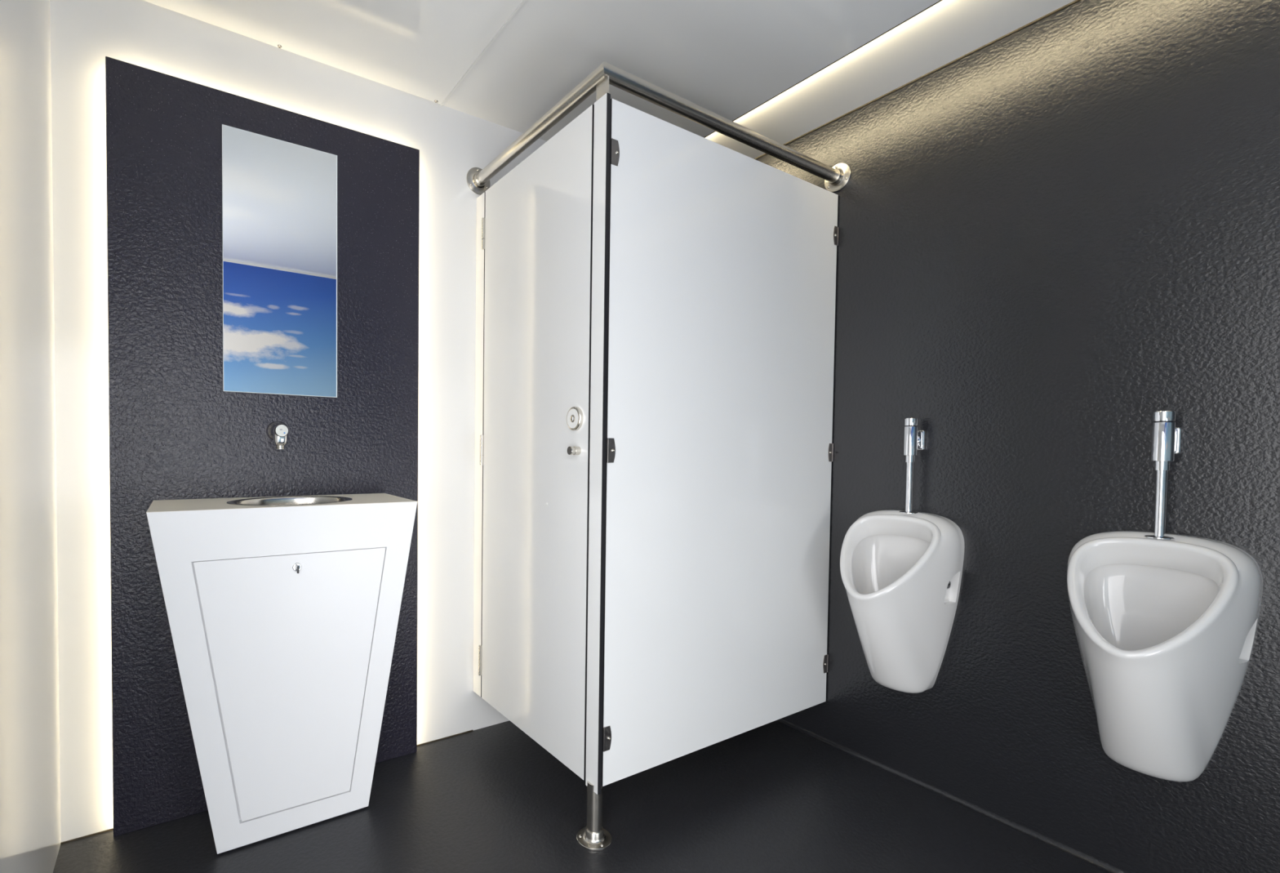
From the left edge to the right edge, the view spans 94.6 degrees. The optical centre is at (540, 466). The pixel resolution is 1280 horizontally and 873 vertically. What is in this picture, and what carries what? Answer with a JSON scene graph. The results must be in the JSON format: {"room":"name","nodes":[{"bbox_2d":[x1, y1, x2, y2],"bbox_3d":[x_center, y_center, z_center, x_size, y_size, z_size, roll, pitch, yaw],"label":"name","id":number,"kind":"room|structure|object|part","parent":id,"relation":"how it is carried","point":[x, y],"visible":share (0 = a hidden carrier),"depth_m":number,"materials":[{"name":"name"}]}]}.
{"room":"public restroom","nodes":[
{"label":"public restroom","id":0,"kind":"room"},
{"bbox_2d":[0,0,60,872],"bbox_3d":[-0.661,-0.170,0.474,0.080,2.500,2.559,0,2,-32],"label":"wall","id":1,"kind":"structure","parent":0,"point":[30,782],"depth_m":1.26,"materials":[{"name":"white paint"}]},
{"bbox_2d":[49,0,546,842],"bbox_3d":[-0.337,-0.216,2.243,2.526,2.500,0.080,0,2,-32],"label":"wall","id":2,"kind":"structure","parent":0,"point":[451,142],"depth_m":1.74,"materials":[{"name":"white paint"}]},
{"bbox_2d":[105,56,419,836],"bbox_3d":[-0.826,-0.039,1.866,0.891,2.157,0.042,0,2,-32],"label":"wall panel","id":3,"kind":"object","parent":2,"relation":"attached to","point":[175,432],"visible":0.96,"depth_m":1.72,"materials":[{"name":"black plastic"}]},
{"bbox_2d":[266,420,288,448],"bbox_3d":[-0.806,-0.099,1.799,0.066,0.089,0.089,0,2,-32],"label":"tap","id":4,"kind":"object","parent":3,"relation":"attached to","point":[277,431],"visible":1,"depth_m":1.78,"materials":[{"name":"silver metal"}]},
{"bbox_3d":[-0.800,-0.087,1.789,0.039,0.046,0.039,0,2,-32],"label":"spout","id":5,"kind":"part","parent":4,"relation":"part of","materials":[{"name":"silver metal"}]},
{"bbox_2d":[222,124,337,397],"bbox_3d":[-0.810,-0.621,1.827,0.331,0.788,0.007,0,2,-32],"label":"mirror","id":6,"kind":"object","parent":3,"relation":"attached to","point":[279,197],"visible":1,"depth_m":1.82,"materials":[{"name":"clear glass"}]},
{"bbox_2d":[60,729,472,844],"bbox_3d":[-0.796,1.036,1.945,1.255,0.004,0.003,0,2,-32],"label":"baseboard","id":7,"kind":"structure","parent":2,"relation":"attached to","point":[112,828],"depth_m":1.66,"materials":[{"name":"brown"}]},
{"bbox_2d":[472,191,485,697],"bbox_3d":[-0.232,-0.073,2.226,0.013,1.903,0.069,0,2,-32],"label":"door frame","id":8,"kind":"structure","parent":2,"relation":"attached to","point":[480,253],"depth_m":2.22,"materials":[{"name":"white metal"}]},
{"bbox_2d":[478,104,593,780],"bbox_3d":[-0.055,-0.062,1.918,0.046,1.903,0.672,0,2,-32],"label":"door","id":9,"kind":"structure","parent":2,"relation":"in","point":[536,225],"depth_m":1.85,"materials":[{"name":"white laminate"}]},
{"bbox_3d":[0.095,-0.046,1.670,0.032,0.025,0.025,0,2,-32],"label":"knob","id":10,"kind":"part","parent":9,"relation":"part of","materials":[{"name":"silver metal"}]},
{"bbox_2d":[143,0,939,141],"bbox_3d":[0.262,-1.302,1.022,2.081,0.022,2.559,0,2,-32],"label":"ceiling","id":11,"kind":"structure","parent":0,"point":[726,58],"depth_m":1.83,"materials":[{"name":"white paint"}]},
{"bbox_2d":[144,0,526,106],"bbox_3d":[-0.650,-1.312,1.559,1.108,0.008,0.673,0,2,-32],"label":"ceiling plate","id":12,"kind":"object","parent":11,"relation":"attached to","point":[425,49],"visible":1,"depth_m":1.76,"materials":[{"name":"white paint"}]},
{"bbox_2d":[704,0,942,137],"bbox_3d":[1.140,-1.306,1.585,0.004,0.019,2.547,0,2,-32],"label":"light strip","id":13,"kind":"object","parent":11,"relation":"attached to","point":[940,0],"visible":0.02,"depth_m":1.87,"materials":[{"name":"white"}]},
{"bbox_2d":[53,720,1109,872],"bbox_3d":[0.358,1.102,1.166,2.526,0.060,2.719,0,2,-32],"label":"floor","id":14,"kind":"structure","parent":0,"point":[773,797],"depth_m":1.71,"materials":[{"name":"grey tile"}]},
{"bbox_2d":[146,493,417,853],"bbox_3d":[-0.752,0.570,1.754,0.710,0.947,0.261,0,2,-32],"label":"washstand","id":15,"kind":"object","parent":14,"relation":"on","point":[282,611],"visible":1,"depth_m":1.64,"materials":[{"name":"white laminate"}]},
{"bbox_2d":[146,493,416,512],"bbox_3d":[-0.753,0.103,1.750,0.710,0.012,0.240,0,2,-32],"label":"countertop","id":16,"kind":"structure","parent":15,"relation":"on","point":[184,504],"depth_m":1.67,"materials":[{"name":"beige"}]},
{"bbox_2d":[226,495,352,505],"bbox_3d":[-0.748,0.175,1.755,0.350,0.157,0.202,0,2,-32],"label":"basin","id":17,"kind":"object","parent":15,"relation":"in","point":[294,500],"depth_m":1.81,"materials":[{"name":"silver metal"}]},
{"bbox_3d":[-0.698,0.610,1.669,0.507,0.728,0.018,0,2,-32],"label":"door","id":18,"kind":"part","parent":15,"relation":"part of","materials":[{"name":"white laminate"}]},
{"bbox_2d":[576,92,612,850],"bbox_3d":[0.162,0.026,1.625,0.100,2.060,0.100,0,2,-32],"label":"pilaster","id":19,"kind":"object","parent":14,"relation":"on","point":[593,837],"visible":1,"depth_m":1.61,"materials":[{"name":"white metal"}]},
{"bbox_2d":[755,0,1279,872],"bbox_3d":[1.425,-0.184,1.752,0.080,2.500,2.639,0,2,-32],"label":"wall","id":20,"kind":"structure","parent":0,"point":[1062,234],"depth_m":1.63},
{"bbox_2d":[601,97,838,786],"bbox_3d":[0.637,-0.055,1.904,1.082,1.903,0.019,0,2,-32],"label":"partition panel","id":21,"kind":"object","parent":20,"relation":"attached to","point":[722,260],"depth_m":1.83,"materials":[{"name":"white laminate"}]},
{"bbox_2d":[466,61,850,195],"bbox_3d":[0.425,-1.074,2.164,1.154,0.115,0.821,0,2,-32],"label":"rail","id":22,"kind":"object","parent":21,"relation":"attached to","point":[836,177],"visible":0.94,"depth_m":1.82,"materials":[{"name":"silver metal"}]},
{"bbox_2d":[705,0,1074,158],"bbox_3d":[1.219,-1.316,1.630,0.384,0.074,2.559,0,2,-32],"label":"ceiling light","id":23,"kind":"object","parent":20,"relation":"attached to","point":[948,30],"depth_m":1.89,"materials":[{"name":"white plastic"}]},
{"bbox_2d":[840,509,964,693],"bbox_3d":[1.115,0.444,1.893,0.299,0.592,0.327,0,2,-32],"label":"urinal","id":24,"kind":"object","parent":20,"relation":"attached to","point":[901,572],"visible":0.99,"depth_m":1.85,"materials":[{"name":"white ceramic"}]},
{"bbox_2d":[898,417,925,513],"bbox_3d":[1.224,-0.004,1.922,0.080,0.310,0.053,0,2,-32],"label":"valve","id":25,"kind":"object","parent":24,"relation":"attached to","point":[913,438],"visible":1,"depth_m":1.91,"materials":[{"name":"silver metal"}]},
{"bbox_3d":[1.251,-0.088,1.937,0.016,0.066,0.044,0,2,-32],"label":"wall plate","id":26,"kind":"part","parent":25,"relation":"part of","materials":[{"name":"silver metal"}]},
{"bbox_2d":[754,0,1080,159],"bbox_3d":[1.379,-1.280,1.733,0.008,0.008,2.559,0,2,-32],"label":"trim","id":27,"kind":"structure","parent":20,"relation":"attached to","point":[1074,1],"depth_m":1.88,"materials":[{"name":"brown"}]},
{"bbox_2d":[775,718,1127,872],"bbox_3d":[1.351,1.058,1.795,0.014,0.015,2.559,0,2,-32],"label":"baseboard","id":28,"kind":"structure","parent":20,"relation":"attached to","point":[1027,831],"depth_m":1.82,"materials":[{"name":"black"}]},
{"bbox_2d":[1066,530,1262,782],"bbox_3d":[1.433,0.461,1.393,0.299,0.592,0.327,0,2,-32],"label":"urinal","id":29,"kind":"object","parent":20,"relation":"attached to","point":[1166,629],"visible":1,"depth_m":1.37,"materials":[{"name":"white ceramic"}]},
{"bbox_2d":[1143,410,1182,539],"bbox_3d":[1.533,0.020,1.435,0.080,0.310,0.053,0,2,-32],"label":"valve","id":30,"kind":"object","parent":29,"relation":"attached to","point":[1166,437],"visible":1,"depth_m":1.42,"materials":[{"name":"silver metal"}]},
{"bbox_3d":[1.561,-0.065,1.450,0.016,0.066,0.044,0,2,-32],"label":"wall plate","id":31,"kind":"part","parent":30,"relation":"part of","materials":[{"name":"silver metal"}]}
]}

